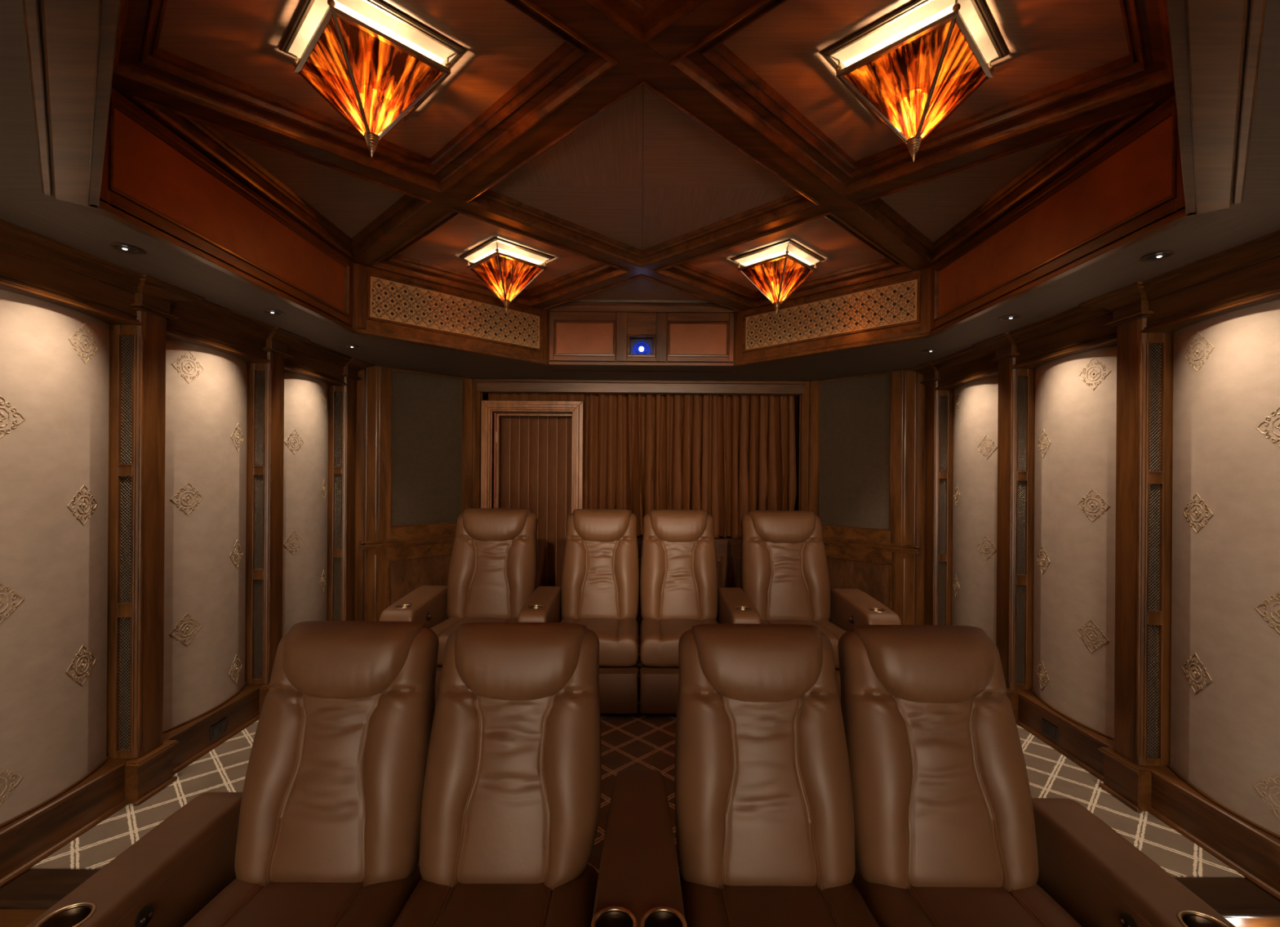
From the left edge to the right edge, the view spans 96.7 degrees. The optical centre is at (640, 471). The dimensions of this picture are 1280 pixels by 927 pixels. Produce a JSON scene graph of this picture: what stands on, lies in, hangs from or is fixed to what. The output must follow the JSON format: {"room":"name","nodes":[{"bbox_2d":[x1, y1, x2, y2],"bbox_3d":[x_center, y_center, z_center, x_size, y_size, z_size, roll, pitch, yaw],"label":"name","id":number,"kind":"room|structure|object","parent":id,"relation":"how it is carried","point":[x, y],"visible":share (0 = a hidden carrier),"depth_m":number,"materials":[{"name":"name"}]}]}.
{"room":"home theater","nodes":[
{"label":"home theater","id":0,"kind":"room"},
{"bbox_2d":[354,365,482,620],"bbox_3d":[-1.848,0.301,4.642,1.202,2.230,0.310,0,0,-34],"label":"wall","id":1,"kind":"structure","parent":0,"point":[391,562],"depth_m":4.43,"materials":[{"name":"brown wood"}]},
{"bbox_2d":[389,368,464,526],"bbox_3d":[-1.755,-0.184,4.692,0.044,1.241,0.623,0,0,45],"label":"wall panel","id":2,"kind":"object","parent":1,"relation":"in","point":[427,410],"visible":0.96,"depth_m":4.69,"materials":[{"name":"fabric"}]},
{"bbox_2d":[0,0,1279,381],"bbox_3d":[0.008,-1.063,0.650,5.000,0.534,10.300,0,0,0],"label":"ceiling","id":3,"kind":"structure","parent":0,"point":[642,147],"depth_m":2.07,"materials":[{"name":"wood"}]},
{"bbox_2d":[110,243,144,253],"bbox_3d":[-1.866,-0.810,2.070,0.092,0.007,0.092,0,0,0],"label":"recessed light","id":4,"kind":"object","parent":3,"relation":"in","point":[122,247],"visible":1,"depth_m":2.07,"materials":[{"name":"brown metal"}]},
{"bbox_2d":[263,309,284,315],"bbox_3d":[-1.866,-0.810,2.900,0.092,0.007,0.092,0,0,0],"label":"recessed light","id":5,"kind":"object","parent":3,"relation":"in","point":[268,311],"visible":1,"depth_m":2.90,"materials":[{"name":"brown metal"}]},
{"bbox_2d":[346,345,361,348],"bbox_3d":[-1.866,-0.810,3.700,0.092,0.007,0.092,0,0,0],"label":"recessed light","id":6,"kind":"object","parent":3,"relation":"in","point":[348,346],"visible":1,"depth_m":3.69,"materials":[{"name":"brown metal"}]},
{"bbox_2d":[279,0,466,157],"bbox_3d":[-0.797,-1.093,1.690,0.394,0.323,0.394,0,0,-45],"label":"ceiling light","id":7,"kind":"object","parent":3,"relation":"attached to","point":[374,64],"visible":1,"depth_m":1.61,"materials":[{"name":"orange glass"}]},
{"bbox_2d":[459,237,554,311],"bbox_3d":[-0.782,-1.093,3.325,0.394,0.323,0.394,0,0,-45],"label":"ceiling light","id":8,"kind":"object","parent":3,"relation":"attached to","point":[505,268],"visible":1,"depth_m":3.25,"materials":[{"name":"orange glass"}]},
{"bbox_2d":[630,337,653,354],"bbox_3d":[0.007,-0.940,4.376,0.316,0.219,0.230,0,0,0],"label":"projector","id":9,"kind":"object","parent":3,"relation":"on","point":[637,345],"visible":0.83,"depth_m":4.31,"materials":[{"name":"blue plastic"}]},
{"bbox_2d":[729,239,824,314],"bbox_3d":[0.798,-1.082,3.325,0.394,0.323,0.394,0,0,-45],"label":"ceiling light","id":10,"kind":"object","parent":3,"relation":"attached to","point":[777,270],"visible":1,"depth_m":3.25,"materials":[{"name":"orange glass"}]},
{"bbox_2d":[821,0,1008,161],"bbox_3d":[0.813,-1.082,1.690,0.394,0.323,0.394,0,0,-45],"label":"ceiling light","id":11,"kind":"object","parent":3,"relation":"attached to","point":[911,68],"visible":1,"depth_m":1.61,"materials":[{"name":"orange glass"}]},
{"bbox_2d":[921,349,937,352],"bbox_3d":[1.878,-0.783,3.700,0.092,0.007,0.092,0,0,0],"label":"recessed light","id":12,"kind":"object","parent":3,"relation":"in","point":[926,350],"visible":1,"depth_m":3.69,"materials":[{"name":"brown metal"}]},
{"bbox_2d":[998,315,1019,320],"bbox_3d":[1.878,-0.783,2.900,0.092,0.007,0.092,0,0,0],"label":"recessed light","id":13,"kind":"object","parent":3,"relation":"in","point":[1010,317],"visible":1,"depth_m":2.90,"materials":[{"name":"brown metal"}]},
{"bbox_2d":[1139,251,1173,261],"bbox_3d":[1.878,-0.783,2.070,0.092,0.007,0.092,0,0,0],"label":"recessed light","id":14,"kind":"object","parent":3,"relation":"in","point":[1157,255],"visible":1,"depth_m":2.07,"materials":[{"name":"brown metal"}]},
{"bbox_2d":[0,634,1279,926],"bbox_3d":[-0.011,1.555,3.786,4.900,0.250,3.828,0,0,0],"label":"carpet","id":15,"kind":"structure","parent":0,"point":[637,740],"depth_m":2.35,"materials":[{"name":"carpet"}]},
{"bbox_2d":[379,507,537,711],"bbox_3d":[-1.116,0.839,3.683,0.791,1.165,0.890,0,0,0],"label":"recliner","id":16,"kind":"object","parent":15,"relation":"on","point":[492,575],"visible":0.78,"depth_m":3.83,"materials":[{"name":"brown leather"}]},
{"bbox_2d":[499,415,572,619],"bbox_3d":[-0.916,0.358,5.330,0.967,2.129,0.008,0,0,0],"label":"door","id":17,"kind":"structure","parent":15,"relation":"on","point":[527,443],"depth_m":5.33,"materials":[{"name":"brown wood"}]},
{"bbox_2d":[517,508,639,715],"bbox_3d":[-0.362,0.845,3.693,0.703,1.165,0.890,0,0,0],"label":"recliner","id":18,"kind":"object","parent":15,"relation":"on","point":[599,591],"visible":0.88,"depth_m":3.81,"materials":[{"name":"brown leather"}]},
{"bbox_2d":[640,509,760,715],"bbox_3d":[0.349,0.850,3.693,0.703,1.165,0.890,0,0,0],"label":"recliner","id":19,"kind":"object","parent":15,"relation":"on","point":[679,589],"visible":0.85,"depth_m":3.81,"materials":[{"name":"brown leather"}]},
{"bbox_2d":[740,510,901,702],"bbox_3d":[1.102,0.856,3.683,0.813,1.165,0.890,0,0,0],"label":"recliner","id":20,"kind":"object","parent":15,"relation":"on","point":[784,571],"visible":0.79,"depth_m":3.83,"materials":[{"name":"brown leather"}]},
{"bbox_2d":[475,378,806,634],"bbox_3d":[-0.002,0.315,5.348,4.900,2.230,0.785,0,0,0],"label":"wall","id":21,"kind":"structure","parent":0,"point":[728,548],"depth_m":4.98,"materials":[{"name":"brown wood"}]},
{"bbox_2d":[480,400,583,512],"bbox_3d":[-0.957,0.401,5.116,0.893,2.045,0.288,0,0,0],"label":"door frame","id":22,"kind":"structure","parent":21,"relation":"in","point":[491,410],"depth_m":4.99,"materials":[{"name":"brown wood"}]},
{"bbox_2d":[488,392,586,401],"bbox_3d":[-0.938,-0.654,5.139,0.884,0.175,0.041,0,0,0],"label":"curtain valance","id":23,"kind":"object","parent":22,"relation":"attached to","point":[491,396],"visible":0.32,"depth_m":5.13,"materials":[{"name":"brown fabric"}]},
{"bbox_2d":[582,393,796,537],"bbox_3d":[0.007,-0.086,5.162,2.812,1.342,0.250,0,0,0],"label":"pleated curtain","id":24,"kind":"object","parent":21,"relation":"hanging from","point":[728,457],"visible":0.8,"depth_m":5.12,"materials":[{"name":"brown fabric"}]},
{"bbox_2d":[799,369,926,624],"bbox_3d":[1.844,0.329,4.642,1.202,2.230,0.310,0,0,34],"label":"wall","id":25,"kind":"structure","parent":0,"point":[887,566],"depth_m":4.44,"materials":[{"name":"brown wood"}]},
{"bbox_2d":[22,0,1266,372],"bbox_3d":[0.007,-1.030,2.613,3.453,0.500,3.877,0,0,0],"label":"ceiling soffit","id":26,"kind":"structure","parent":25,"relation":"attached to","point":[104,146],"depth_m":2.07,"materials":[{"name":"brown wood"}]},
{"bbox_2d":[369,275,539,348],"bbox_3d":[-1.166,-1.023,3.756,1.228,0.271,0.009,0,0,-45],"label":"air vent","id":27,"kind":"object","parent":26,"relation":"attached to","point":[391,300],"visible":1,"depth_m":3.68,"materials":[{"name":"brown wood"}]},
{"bbox_2d":[745,279,917,349],"bbox_3d":[1.195,-1.006,3.742,0.009,0.271,1.228,0,0,-45],"label":"air vent","id":28,"kind":"object","parent":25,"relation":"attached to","point":[897,303],"visible":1,"depth_m":3.67,"materials":[{"name":"brown wood"}]},
{"bbox_2d":[817,372,891,530],"bbox_3d":[1.757,-0.159,4.692,0.623,1.241,0.044,0,0,45],"label":"wall panel","id":29,"kind":"object","parent":25,"relation":"in","point":[854,455],"visible":0.98,"depth_m":4.68,"materials":[{"name":"grey fabric"}]},
{"bbox_3d":[-0.013,1.710,-1.268,4.900,0.060,6.265,0,0,0],"label":"floor","id":30,"kind":"structure","parent":0,"visible":0},
{"bbox_2d":[26,620,439,926],"bbox_3d":[-1.071,1.090,1.598,0.759,1.165,0.890,0,0,0],"label":"recliner","id":31,"kind":"object","parent":30,"relation":"on","point":[323,828],"visible":0.99,"depth_m":1.73,"materials":[{"name":"brown leather"}]},
{"bbox_2d":[391,621,601,926],"bbox_3d":[-0.408,1.095,1.598,0.558,1.165,0.890,0,0,0],"label":"recliner","id":32,"kind":"object","parent":30,"relation":"on","point":[510,810],"visible":1,"depth_m":1.75,"materials":[{"name":"brown leather"}]},
{"bbox_2d":[591,768,687,926],"bbox_3d":[-0.006,1.354,1.635,0.237,0.592,0.980,0,0,0],"label":"console","id":33,"kind":"object","parent":30,"relation":"on","point":[638,884],"visible":1,"depth_m":1.55,"materials":[{"name":"brown leather"}]},
{"bbox_2d":[674,623,879,926],"bbox_3d":[0.390,1.100,1.598,0.558,1.165,0.890,0,0,0],"label":"recliner","id":34,"kind":"object","parent":30,"relation":"on","point":[764,807],"visible":1,"depth_m":1.75,"materials":[{"name":"brown leather"}]},
{"bbox_2d":[837,624,1235,926],"bbox_3d":[1.050,1.105,1.598,0.762,1.165,0.890,0,0,0],"label":"recliner","id":35,"kind":"object","parent":30,"relation":"on","point":[950,830],"visible":0.98,"depth_m":1.73,"materials":[{"name":"brown leather"}]},
{"bbox_3d":[-2.393,0.422,0.075,0.120,2.480,8.950,0,0,0],"label":"wall","id":36,"kind":"structure","parent":0,"visible":0},
{"bbox_2d":[0,288,109,826],"bbox_3d":[-2.251,0.295,2.093,0.118,1.870,0.691,0,0,0],"label":"wall panel","id":37,"kind":"object","parent":36,"relation":"attached to","point":[55,358],"visible":1,"depth_m":2.12,"materials":[{"name":"beige fabric"}]},
{"bbox_2d":[0,683,262,887],"bbox_3d":[-2.245,1.447,-0.050,0.132,0.434,8.700,0,0,0],"label":"baseboard","id":38,"kind":"structure","parent":36,"relation":"attached to","point":[25,841],"depth_m":2.28,"materials":[{"name":"brown wood"}]},
{"bbox_2d":[106,274,204,804],"bbox_3d":[-2.191,0.299,2.510,0.282,2.228,0.316,0,0,0],"label":"pilaster","id":39,"kind":"object","parent":36,"relation":"attached to","point":[137,353],"visible":0.93,"depth_m":2.45,"materials":[{"name":"brown wood"}]},
{"bbox_2d":[0,218,351,385],"bbox_3d":[-2.195,-0.722,-0.035,0.260,0.188,8.730,0,0,0],"label":"trim","id":40,"kind":"structure","parent":36,"relation":"attached to","point":[33,264],"depth_m":2.33,"materials":[{"name":"brown wood"}]},
{"bbox_2d":[163,337,247,732],"bbox_3d":[-2.251,0.295,2.938,0.118,1.870,0.708,0,0,0],"label":"wall panel","id":41,"kind":"object","parent":36,"relation":"attached to","point":[206,388],"visible":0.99,"depth_m":2.87,"materials":[{"name":"beige fabric"}]},
{"bbox_2d":[209,717,226,740],"bbox_3d":[-2.193,1.336,2.955,0.012,0.072,0.116,0,0,0],"label":"wall outlet","id":42,"kind":"object","parent":36,"relation":"attached to","point":[218,728],"visible":1,"depth_m":2.95,"materials":[{"name":"brown plastic"}]},
{"bbox_2d":[213,725,217,736],"bbox_3d":[-2.189,1.336,2.929,0.004,0.044,0.032,0,0,0],"label":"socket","id":43,"kind":"object","parent":42,"relation":"attached to","point":[215,727],"depth_m":2.93,"materials":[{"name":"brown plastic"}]},
{"bbox_2d":[220,720,225,731],"bbox_3d":[-2.189,1.336,2.981,0.004,0.044,0.032,0,0,0],"label":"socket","id":44,"kind":"object","parent":42,"relation":"attached to","point":[222,722],"depth_m":2.98,"materials":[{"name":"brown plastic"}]},
{"bbox_2d":[244,326,310,714],"bbox_3d":[-2.191,0.299,3.363,0.282,2.228,0.316,0,0,0],"label":"pilaster","id":45,"kind":"object","parent":36,"relation":"attached to","point":[265,381],"visible":0.88,"depth_m":3.30,"materials":[{"name":"brown wood"}]},
{"bbox_2d":[282,371,328,636],"bbox_3d":[-2.251,0.295,3.792,0.118,1.870,0.712,0,0,0],"label":"wall panel","id":46,"kind":"object","parent":36,"relation":"attached to","point":[305,456],"visible":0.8,"depth_m":3.74,"materials":[{"name":"beige fabric"}]},
{"bbox_2d":[326,357,374,620],"bbox_3d":[-2.191,0.299,4.220,0.282,2.228,0.316,0,0,0],"label":"pilaster","id":47,"kind":"object","parent":36,"relation":"attached to","point":[341,398],"visible":0.68,"depth_m":4.16,"materials":[{"name":"brown wood"}]},
{"bbox_3d":[2.387,0.458,0.075,0.120,2.480,8.950,0,0,0],"label":"wall","id":48,"kind":"structure","parent":0,"visible":0},
{"bbox_2d":[907,361,953,625],"bbox_3d":[2.187,0.331,4.220,0.282,2.228,0.316,0,0,0],"label":"pilaster","id":49,"kind":"object","parent":48,"relation":"attached to","point":[940,403],"visible":0.65,"depth_m":4.16,"materials":[{"name":"brown wood"}]},
{"bbox_2d":[951,376,998,644],"bbox_3d":[2.247,0.328,3.792,0.118,1.870,0.712,0,0,0],"label":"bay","id":50,"kind":"object","parent":48,"relation":"attached to","point":[975,479],"visible":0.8,"depth_m":3.73,"materials":[{"name":"beige fabric"}]},
{"bbox_2d":[972,332,1035,720],"bbox_3d":[2.187,0.331,3.363,0.282,2.228,0.316,0,0,0],"label":"pilaster","id":51,"kind":"object","parent":48,"relation":"attached to","point":[1016,386],"visible":0.87,"depth_m":3.30,"materials":[{"name":"brown wood"}]},
{"bbox_2d":[1041,717,1057,741],"bbox_3d":[2.173,1.368,3.020,0.012,0.072,0.116,0,0,0],"label":"wall outlet","id":52,"kind":"object","parent":48,"relation":"attached to","point":[1047,727],"visible":1,"depth_m":3.01,"materials":[{"name":"brown plastic"}]},
{"bbox_2d":[1043,721,1048,732],"bbox_3d":[2.169,1.368,3.046,0.004,0.044,0.032,0,0,0],"label":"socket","id":53,"kind":"object","parent":52,"relation":"attached to","point":[1045,723],"depth_m":3.04,"materials":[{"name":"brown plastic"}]},
{"bbox_2d":[1050,726,1054,736],"bbox_3d":[2.169,1.368,2.994,0.004,0.044,0.032,0,0,0],"label":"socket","id":54,"kind":"object","parent":52,"relation":"attached to","point":[1052,728],"depth_m":2.99,"materials":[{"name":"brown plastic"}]},
{"bbox_2d":[1031,345,1116,739],"bbox_3d":[2.247,0.328,2.938,0.118,1.870,0.708,0,0,0],"label":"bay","id":55,"kind":"object","parent":48,"relation":"attached to","point":[1076,394],"visible":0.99,"depth_m":2.87,"materials":[{"name":"beige fabric"}]},
{"bbox_2d":[931,230,1279,390],"bbox_3d":[2.205,-0.690,-0.035,0.260,0.188,8.730,0,0,0],"label":"trim","id":56,"kind":"structure","parent":48,"relation":"attached to","point":[1246,274],"depth_m":2.34,"materials":[{"name":"brown wood"}]},
{"bbox_2d":[1078,281,1173,811],"bbox_3d":[2.187,0.331,2.510,0.282,2.228,0.316,0,0,0],"label":"pilaster","id":57,"kind":"object","parent":48,"relation":"attached to","point":[1144,361],"visible":0.95,"depth_m":2.45,"materials":[{"name":"brown wood"}]},
{"bbox_2d":[1013,688,1279,899],"bbox_3d":[2.223,1.479,-0.050,0.132,0.434,8.700,0,0,0],"label":"baseboard","id":58,"kind":"structure","parent":48,"relation":"attached to","point":[1251,851],"depth_m":2.27,"materials":[{"name":"brown wood"}]},
{"bbox_2d":[1168,299,1279,838],"bbox_3d":[2.247,0.328,2.093,0.118,1.870,0.691,0,0,0],"label":"wall panel","id":59,"kind":"object","parent":48,"relation":"attached to","point":[1225,688],"visible":1,"depth_m":2.12,"materials":[{"name":"beige fabric"}]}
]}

